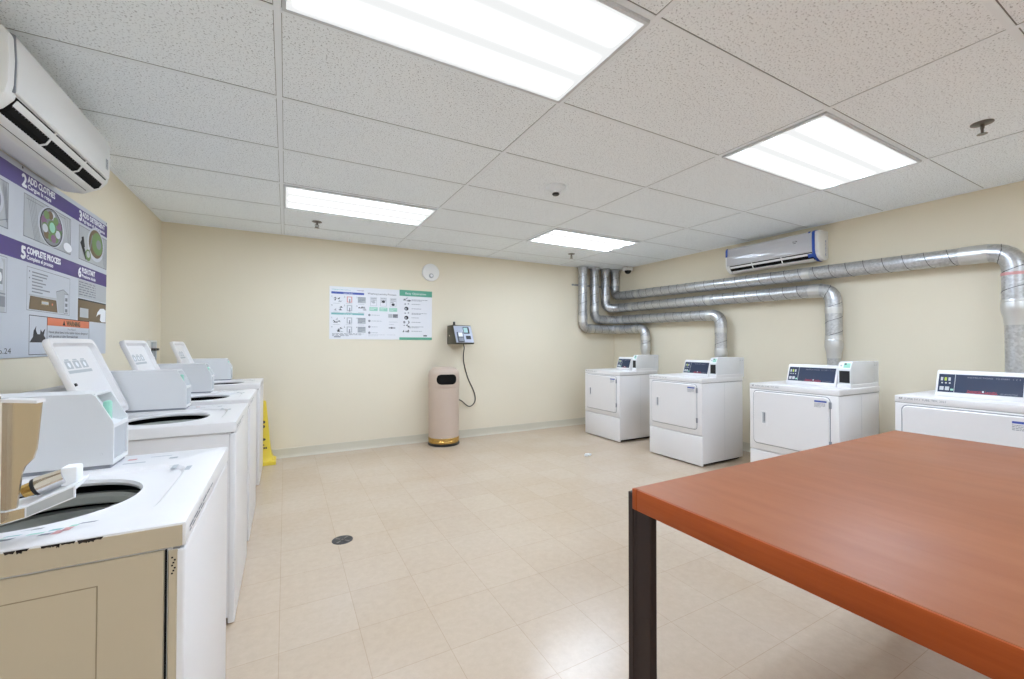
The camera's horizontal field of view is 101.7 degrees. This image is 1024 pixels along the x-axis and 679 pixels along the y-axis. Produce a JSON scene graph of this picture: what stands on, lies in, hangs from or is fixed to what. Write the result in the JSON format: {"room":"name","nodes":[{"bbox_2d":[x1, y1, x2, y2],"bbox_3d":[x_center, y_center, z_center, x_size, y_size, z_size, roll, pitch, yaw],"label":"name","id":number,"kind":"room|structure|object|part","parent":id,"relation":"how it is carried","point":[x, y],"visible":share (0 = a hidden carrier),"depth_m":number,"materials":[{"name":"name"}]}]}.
{"room":"laundry","nodes":[
{"label":"laundry","id":0,"kind":"room"},
{"bbox_2d":[0,149,161,393],"bbox_3d":[-1.039,-0.090,-0.415,0.100,2.622,10.061,0,-1,-28],"label":"wall","id":1,"kind":"structure","parent":0,"point":[134,232],"depth_m":3.07,"materials":[{"name":"beige paint"}]},
{"bbox_2d":[0,150,106,358],"bbox_3d":[-2.323,-0.353,2.069,0.010,0.875,1.645,0,-1,-28],"label":"instruction poster","id":2,"kind":"object","parent":1,"relation":"attached to","point":[53,249],"visible":0.98,"depth_m":2.08,"materials":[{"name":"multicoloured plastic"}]},
{"bbox_2d":[0,24,109,193],"bbox_3d":[-2.054,-0.932,1.806,0.226,0.308,0.945,0,-1,-28],"label":"air conditioner","id":3,"kind":"object","parent":1,"relation":"attached to","point":[42,128],"visible":1,"depth_m":1.72,"materials":[{"name":"white plastic"}]},
{"bbox_2d":[146,340,158,359],"bbox_3d":[-3.199,0.214,3.723,0.054,0.410,0.200,0,-1,-28],"label":"water valve box","id":4,"kind":"object","parent":1,"relation":"attached to","point":[152,344],"visible":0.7,"depth_m":3.74,"materials":[{"name":"white plastic"}]},
{"bbox_2d":[160,221,613,449],"bbox_3d":[-0.894,-0.019,5.445,5.948,2.622,0.100,0,-1,-28],"label":"wall","id":5,"kind":"structure","parent":0,"point":[257,301],"depth_m":4.93,"materials":[{"name":"beige paint"}]},
{"bbox_2d":[329,286,365,338],"bbox_3d":[-1.900,-0.307,4.841,0.404,0.605,0.006,0,-1,-28],"label":"poster","id":6,"kind":"object","parent":5,"relation":"attached to","point":[347,305],"visible":1,"depth_m":4.83,"materials":[{"name":"white paper"}]},
{"bbox_2d":[366,288,398,339],"bbox_3d":[-1.556,-0.305,5.028,0.393,0.610,0.006,0,-1,-28],"label":"poster","id":7,"kind":"object","parent":5,"relation":"attached to","point":[382,305],"visible":1,"depth_m":5.02,"materials":[{"name":"white paper"}]},
{"bbox_2d":[399,290,431,339],"bbox_3d":[-1.202,-0.303,5.220,0.411,0.617,0.006,0,-1,-28],"label":"poster","id":8,"kind":"object","parent":5,"relation":"attached to","point":[415,307],"visible":1,"depth_m":5.21,"materials":[{"name":"white paper"}]},
{"bbox_2d":[272,417,584,458],"bbox_3d":[-0.868,1.241,5.378,5.748,0.100,0.016,0,-1,-28],"label":"baseboard","id":9,"kind":"structure","parent":5,"relation":"attached to","point":[391,441],"depth_m":5.11,"materials":[{"name":"plastic"}]},
{"bbox_2d":[422,264,438,280],"bbox_3d":[-1.027,-0.852,5.292,0.224,0.224,0.058,0,-1,-28],"label":"fire alarm","id":10,"kind":"object","parent":5,"relation":"attached to","point":[430,272],"visible":1,"depth_m":5.28,"materials":[{"name":"white plastic"}]},
{"bbox_2d":[447,322,473,343],"bbox_3d":[-0.658,-0.084,5.327,0.256,0.290,0.334,0,-1,-28],"label":"payment terminal","id":11,"kind":"object","parent":5,"relation":"attached to","point":[456,334],"visible":1,"depth_m":5.25,"materials":[{"name":"grey metal"}]},
{"bbox_3d":[-0.607,-0.066,5.243,0.233,0.210,0.113,0,-1,-28],"label":"plate","id":12,"kind":"part","parent":11,"relation":"part of","materials":[{"name":"grey"}]},
{"bbox_2d":[459,344,475,406],"bbox_3d":[-0.590,0.475,5.484,0.288,0.836,0.102,0,-1,-28],"label":"power cord","id":13,"kind":"object","parent":11,"relation":"hanging from","point":[463,344],"visible":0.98,"depth_m":5.52,"materials":[{"name":"grey plastic"}]},
{"bbox_2d":[0,0,1023,269],"bbox_3d":[1.531,-1.207,0.994,5.948,0.050,10.261,0,-1,-28],"label":"ceiling","id":14,"kind":"structure","parent":0,"point":[666,84],"depth_m":2.15,"materials":[{"name":"tile"}]},
{"bbox_2d":[312,220,321,227],"bbox_3d":[-1.901,-1.117,4.067,0.090,0.062,0.090,0,-1,-28],"label":"sprinkler","id":15,"kind":"object","parent":14,"relation":"attached to","point":[313,221],"visible":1,"depth_m":4.06,"materials":[{"name":"silver metal"}]},
{"bbox_2d":[284,184,437,226],"bbox_3d":[-1.317,-1.146,3.650,1.191,0.012,0.582,0,-1,-28],"label":"recessed light","id":16,"kind":"object","parent":14,"relation":"in","point":[295,197],"visible":1,"depth_m":3.60,"materials":[{"name":"white plastic"}]},
{"bbox_2d":[282,0,649,102],"bbox_3d":[-0.154,-1.171,1.507,1.191,0.012,0.582,0,-1,-28],"label":"recessed light","id":17,"kind":"object","parent":14,"relation":"in","point":[546,49],"visible":1,"depth_m":1.57,"materials":[{"name":"white plastic"}]},
{"bbox_2d":[5,0,1023,269],"bbox_3d":[1.531,-1.179,0.994,5.748,0.006,10.061,0,-1,-28],"label":"ceiling grid","id":18,"kind":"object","parent":14,"relation":"attached to","point":[998,11],"depth_m":2.31,"materials":[{"name":"white metal"}]},
{"bbox_2d":[546,183,565,195],"bbox_3d":[0.331,-1.123,3.157,0.150,0.068,0.150,0,-1,-28],"label":"smoke detector","id":19,"kind":"object","parent":14,"relation":"attached to","point":[555,189],"visible":1,"depth_m":3.12,"materials":[{"name":"white plastic"}]},
{"bbox_2d":[526,228,639,251],"bbox_3d":[0.826,-1.130,4.814,1.191,0.012,0.582,0,-1,-28],"label":"recessed light","id":20,"kind":"object","parent":14,"relation":"in","point":[558,237],"visible":1,"depth_m":4.75,"materials":[{"name":"white plastic"}]},
{"bbox_2d":[577,266,650,354],"bbox_3d":[1.497,-0.123,6.205,0.756,1.985,0.850,0,-1,-28],"label":"duct","id":21,"kind":"object","parent":14,"relation":"attached to","point":[645,347],"visible":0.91,"depth_m":6.31,"materials":[{"name":"grey metal"}]},
{"bbox_2d":[623,266,632,273],"bbox_3d":[1.768,-1.054,6.363,0.115,0.114,0.115,0,-1,-28],"label":"security camera","id":22,"kind":"object","parent":14,"relation":"attached to","point":[627,269],"visible":1,"depth_m":6.32,"materials":[{"name":"white plastic"}]},
{"bbox_2d":[589,267,727,356],"bbox_3d":[1.880,-0.128,5.736,0.530,1.985,2.041,0,-1,-28],"label":"duct","id":23,"kind":"object","parent":14,"relation":"attached to","point":[720,321],"visible":0.87,"depth_m":5.68,"materials":[{"name":"grey metal"}]},
{"bbox_2d":[600,268,843,365],"bbox_3d":[2.250,-0.134,5.271,0.323,1.984,3.210,0,-1,-28],"label":"duct","id":24,"kind":"object","parent":14,"relation":"attached to","point":[833,344],"visible":0.92,"depth_m":4.42,"materials":[{"name":"grey metal"}]},
{"bbox_2d":[610,244,1023,372],"bbox_3d":[2.543,-0.139,4.783,0.324,1.984,4.321,0,-1,-28],"label":"duct","id":25,"kind":"object","parent":14,"relation":"attached to","point":[1010,259],"visible":0.93,"depth_m":3.37,"materials":[{"name":"grey metal"}]},
{"bbox_2d":[722,111,921,190],"bbox_3d":[1.989,-1.155,2.671,1.191,0.012,0.582,0,-1,-28],"label":"recessed light","id":26,"kind":"object","parent":14,"relation":"in","point":[823,151],"visible":1,"depth_m":2.61,"materials":[{"name":"white plastic"}]},
{"bbox_2d":[970,119,994,135],"bbox_3d":[2.532,-1.135,2.247,0.090,0.062,0.090,0,-1,-28],"label":"sprinkler","id":27,"kind":"object","parent":14,"relation":"attached to","point":[982,123],"visible":1,"depth_m":2.24,"materials":[{"name":"silver metal"}]},
{"bbox_2d":[225,424,990,678],"bbox_3d":[1.529,1.290,0.964,5.948,0.100,10.261,0,-1,-28],"label":"floor","id":28,"kind":"structure","parent":0,"point":[503,555],"depth_m":2.12,"materials":[{"name":"tile"}]},
{"bbox_2d":[0,390,227,678],"bbox_3d":[-1.097,0.612,0.926,0.707,1.250,0.676,0,-1,-28],"label":"washing machine","id":29,"kind":"object","parent":28,"relation":"on","point":[113,563],"visible":1,"depth_m":0.78,"materials":[{"name":"white metal"}]},
{"bbox_2d":[50,529,65,534],"bbox_3d":[-0.821,0.348,0.755,0.016,0.001,0.018,0,-1,-28],"label":"print","id":30,"kind":"object","parent":29,"relation":"on","point":[58,531],"depth_m":0.76},
{"bbox_2d":[0,485,140,532],"bbox_3d":[-1.014,0.612,0.901,0.430,0.489,0.430,0,-1,-28],"label":"tub","id":31,"kind":"object","parent":29,"relation":"in","point":[105,504],"depth_m":1.03,"materials":[{"name":"black metal"}]},
{"bbox_3d":[-0.950,0.800,0.627,0.672,0.808,0.007,0,-1,-28],"label":"panel","id":32,"kind":"part","parent":29,"relation":"part of","materials":[{"name":"beige metal"}]},
{"bbox_3d":[-1.130,0.289,1.200,0.001,0.087,0.106,0,-1,-28],"label":"plate","id":33,"kind":"part","parent":29,"relation":"part of","materials":[{"name":"white metal"}]},
{"bbox_3d":[-0.647,0.803,0.791,0.014,0.806,0.005,0,-1,-28],"label":"corner post","id":34,"kind":"part","parent":29,"relation":"part of","materials":[{"name":"beige metal"}]},
{"bbox_3d":[-0.800,0.818,1.087,0.025,0.827,0.668,0,-1,-28],"label":"panel","id":35,"kind":"part","parent":29,"relation":"part of","materials":[{"name":"white metal"}]},
{"bbox_2d":[190,483,212,529],"bbox_3d":[-0.713,0.378,0.963,0.001,0.012,0.300,0,-1,-28],"label":"print","id":36,"kind":"object","parent":29,"relation":"attached to","point":[212,483],"depth_m":0.90},
{"bbox_2d":[23,338,247,622],"bbox_3d":[-1.686,0.624,1.962,0.709,1.250,0.674,0,-1,-28],"label":"washing machine","id":37,"kind":"object","parent":28,"relation":"on","point":[156,403],"visible":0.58,"depth_m":1.91,"materials":[{"name":"white metal"}]},
{"bbox_2d":[64,358,92,373],"bbox_3d":[-1.861,0.112,1.790,0.024,0.058,0.230,0,-1,-28],"label":"print","id":38,"kind":"object","parent":37,"relation":"attached to","point":[72,365],"depth_m":1.79,"materials":[{"name":"grey"}]},
{"bbox_3d":[-1.844,0.171,1.824,0.158,0.349,0.445,0,-1,-28],"label":"lid","id":39,"kind":"part","parent":37,"relation":"part of","materials":[{"name":"white plastic"}]},
{"bbox_2d":[128,416,206,424],"bbox_3d":[-1.601,0.624,1.937,0.430,0.489,0.430,0,-1,-28],"label":"tub","id":40,"kind":"object","parent":37,"relation":"in","point":[132,420],"depth_m":2.04,"materials":[{"name":"black metal"}]},
{"bbox_3d":[-1.731,0.301,2.227,0.001,0.087,0.106,0,-1,-28],"label":"plate","id":41,"kind":"part","parent":37,"relation":"part of","materials":[{"name":"white metal"}]},
{"bbox_3d":[-1.387,0.830,2.122,0.025,0.827,0.668,0,-1,-28],"label":"panel","id":42,"kind":"part","parent":37,"relation":"part of","materials":[{"name":"white metal"}]},
{"bbox_2d":[119,340,256,540],"bbox_3d":[-2.098,0.633,2.717,0.709,1.250,0.674,0,-1,-28],"label":"washing machine","id":43,"kind":"object","parent":28,"relation":"on","point":[138,353],"visible":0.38,"depth_m":2.78,"materials":[{"name":"white metal"}]},
{"bbox_3d":[-2.256,0.180,2.579,0.158,0.349,0.445,0,-1,-28],"label":"lid","id":44,"kind":"part","parent":43,"relation":"part of","materials":[{"name":"white plastic"}]},
{"bbox_2d":[132,354,146,364],"bbox_3d":[-2.273,0.121,2.545,0.024,0.058,0.230,0,-1,-28],"label":"print","id":45,"kind":"object","parent":43,"relation":"attached to","point":[139,359],"depth_m":2.55,"materials":[{"name":"grey"}]},
{"bbox_2d":[191,397,225,400],"bbox_3d":[-2.013,0.633,2.691,0.430,0.489,0.430,0,-1,-28],"label":"tub","id":46,"kind":"object","parent":43,"relation":"in","point":[192,398],"depth_m":2.86,"materials":[{"name":"black metal"}]},
{"bbox_3d":[-1.800,0.839,2.877,0.025,0.827,0.668,0,-1,-28],"label":"panel","id":47,"kind":"part","parent":43,"relation":"part of","materials":[{"name":"white metal"}]},
{"bbox_2d":[169,341,263,484],"bbox_3d":[-2.656,0.644,3.745,0.707,1.250,0.674,0,-1,-28],"label":"washing machine","id":48,"kind":"object","parent":28,"relation":"on","point":[222,369],"visible":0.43,"depth_m":3.77,"materials":[{"name":"white metal"}]},
{"bbox_3d":[-2.815,0.192,3.607,0.158,0.349,0.445,0,-1,-28],"label":"lid","id":49,"kind":"part","parent":48,"relation":"part of","materials":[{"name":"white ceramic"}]},
{"bbox_3d":[-2.359,0.850,3.904,0.025,0.827,0.668,0,-1,-28],"label":"panel","id":50,"kind":"part","parent":48,"relation":"part of","materials":[{"name":"white metal"}]},
{"bbox_2d":[263,400,275,465],"bbox_3d":[-2.561,0.954,4.305,0.224,0.645,0.224,0,-1,-28],"label":"cone","id":51,"kind":"object","parent":28,"relation":"on","point":[269,458],"visible":0.59,"depth_m":4.27,"materials":[{"name":"yellow plastic"}]},
{"bbox_2d":[332,535,352,544],"bbox_3d":[-1.064,1.255,2.617,0.124,0.004,0.124,0,-1,-28],"label":"floor drain","id":52,"kind":"object","parent":28,"relation":"on","point":[344,539],"visible":1,"depth_m":2.62,"materials":[{"name":"grey metal"}]},
{"bbox_2d":[428,367,458,446],"bbox_3d":[-0.845,0.814,5.171,0.384,0.950,0.384,0,-1,-28],"label":"trash bin","id":53,"kind":"object","parent":28,"relation":"on","point":[443,382],"visible":1,"depth_m":5.01,"materials":[{"name":"beige plastic"}]},
{"bbox_2d":[428,367,458,387],"bbox_3d":[-0.844,0.462,5.174,0.378,0.246,0.380,0,-1,-28],"label":"hood","id":54,"kind":"object","parent":53,"relation":"attached to","point":[438,377],"depth_m":5.02,"materials":[{"name":"beige plastic"}]},
{"bbox_2d":[585,355,657,441],"bbox_3d":[1.488,0.750,5.668,0.736,1.094,0.687,0,-1,-28],"label":"dryer","id":55,"kind":"object","parent":28,"relation":"on","point":[617,400],"visible":0.99,"depth_m":5.39,"materials":[{"name":"white metal"}]},
{"bbox_3d":[1.169,0.698,5.507,0.013,0.450,0.583,0,-1,-28],"label":"door","id":56,"kind":"part","parent":55,"relation":"part of","materials":[{"name":"white metal"}]},
{"bbox_3d":[1.188,1.135,5.500,0.018,0.295,0.686,0,-1,-28],"label":"panel","id":57,"kind":"part","parent":55,"relation":"part of","materials":[{"name":"white metal"}]},
{"bbox_3d":[1.188,0.719,5.505,0.020,0.528,0.686,0,-1,-28],"label":"panel","id":58,"kind":"part","parent":55,"relation":"part of","materials":[{"name":"white metal"}]},
{"bbox_3d":[1.507,0.319,5.622,0.040,0.116,0.226,0,-1,-28],"label":"control panel","id":59,"kind":"part","parent":55,"relation":"part of","materials":[{"name":"blue"}]},
{"bbox_2d":[649,357,743,466],"bbox_3d":[2.029,0.738,4.619,0.716,1.094,0.687,0,-1,-28],"label":"dryer","id":60,"kind":"object","parent":28,"relation":"on","point":[696,413],"visible":1,"depth_m":4.36,"materials":[{"name":"white metal"}]},
{"bbox_3d":[1.617,0.692,4.634,0.004,0.125,0.051,0,-1,-28],"label":"handle","id":61,"kind":"part","parent":60,"relation":"part of","materials":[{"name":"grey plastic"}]},
{"bbox_3d":[1.719,0.686,4.463,0.013,0.450,0.583,0,-1,-28],"label":"door","id":62,"kind":"part","parent":60,"relation":"part of","materials":[{"name":"white metal"}]},
{"bbox_3d":[1.738,0.707,4.461,0.020,0.528,0.686,0,-1,-28],"label":"panel","id":63,"kind":"part","parent":60,"relation":"part of","materials":[{"name":"white metal"}]},
{"bbox_3d":[1.738,1.123,4.456,0.018,0.295,0.686,0,-1,-28],"label":"panel","id":64,"kind":"part","parent":60,"relation":"part of","materials":[{"name":"white metal"}]},
{"bbox_3d":[2.000,0.306,4.535,0.040,0.116,0.298,0,-1,-28],"label":"control panel","id":65,"kind":"part","parent":60,"relation":"part of","materials":[{"name":"blue plastic"}]},
{"bbox_2d":[750,361,879,461],"bbox_3d":[2.589,0.726,3.589,0.716,1.094,0.687,0,-1,-28],"label":"dryer","id":66,"kind":"object","parent":28,"relation":"on","point":[816,406],"visible":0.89,"depth_m":3.38,"materials":[{"name":"white metal"}]},
{"bbox_3d":[2.176,0.680,3.604,0.004,0.125,0.051,0,-1,-28],"label":"handle","id":67,"kind":"part","parent":66,"relation":"part of","materials":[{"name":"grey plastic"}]},
{"bbox_3d":[2.297,1.111,3.426,0.018,0.295,0.686,0,-1,-28],"label":"panel","id":68,"kind":"part","parent":66,"relation":"part of","materials":[{"name":"white metal"}]},
{"bbox_3d":[2.278,0.674,3.433,0.013,0.450,0.583,0,-1,-28],"label":"door","id":69,"kind":"part","parent":66,"relation":"part of","materials":[{"name":"white metal"}]},
{"bbox_3d":[2.297,0.695,3.431,0.020,0.528,0.686,0,-1,-28],"label":"panel","id":70,"kind":"part","parent":66,"relation":"part of","materials":[{"name":"white metal"}]},
{"bbox_3d":[2.513,0.294,3.507,0.040,0.116,0.351,0,-1,-28],"label":"control panel","id":71,"kind":"part","parent":66,"relation":"part of","materials":[{"name":"blue plastic"}]},
{"bbox_2d":[628,430,1023,678],"bbox_3d":[1.566,0.864,1.238,1.945,0.760,1.386,0,-1,-28],"label":"folding table","id":72,"kind":"object","parent":28,"relation":"on","point":[919,537],"visible":1,"depth_m":1.12,"materials":[{"name":"brown wood"}]},
{"bbox_3d":[0.422,0.874,1.350,0.030,0.740,0.096,0,-1,-28],"label":"leg","id":73,"kind":"part","parent":72,"relation":"part of","materials":[{"name":"black metal"}]},
{"bbox_2d":[895,370,1023,447],"bbox_3d":[3.071,0.716,2.700,0.716,1.094,0.687,0,-1,-28],"label":"dryer","id":74,"kind":"object","parent":28,"relation":"on","point":[977,406],"visible":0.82,"depth_m":2.58,"materials":[{"name":"white metal"}]},
{"bbox_3d":[2.779,0.685,2.542,0.020,0.528,0.686,0,-1,-28],"label":"panel","id":75,"kind":"part","parent":74,"relation":"part of","materials":[{"name":"white metal"}]},
{"bbox_3d":[2.761,0.664,2.545,0.013,0.450,0.583,0,-1,-28],"label":"door","id":76,"kind":"part","parent":74,"relation":"part of","materials":[{"name":"white metal"}]},
{"bbox_3d":[2.927,0.284,2.618,0.040,0.116,0.366,0,-1,-28],"label":"control panel","id":77,"kind":"part","parent":74,"relation":"part of","materials":[{"name":"blue"}]},
{"bbox_2d":[614,181,1023,442],"bbox_3d":[4.100,-0.051,2.375,0.100,2.622,10.061,0,-1,-28],"label":"wall","id":78,"kind":"structure","parent":0,"point":[916,324],"depth_m":3.72,"materials":[{"name":"beige paint"}]},
{"bbox_2d":[743,442,751,451],"bbox_3d":[4.052,1.209,2.325,0.016,0.100,10.044,0,-1,-28],"label":"baseboard","id":79,"kind":"structure","parent":78,"relation":"attached to","point":[746,446],"depth_m":4.81,"materials":[{"name":"plastic"}]},
{"bbox_2d":[725,230,827,274],"bbox_3d":[2.796,-0.913,4.483,0.192,0.296,0.968,0,-1,-28],"label":"air conditioner","id":80,"kind":"object","parent":78,"relation":"attached to","point":[809,247],"visible":1,"depth_m":4.34,"materials":[{"name":"white plastic"}]},
{"bbox_3d":[2.720,-0.950,4.453,0.020,0.194,0.908,0,-1,-28],"label":"panel","id":81,"kind":"part","parent":80,"relation":"part of","materials":[{"name":"white plastic"}]}
]}

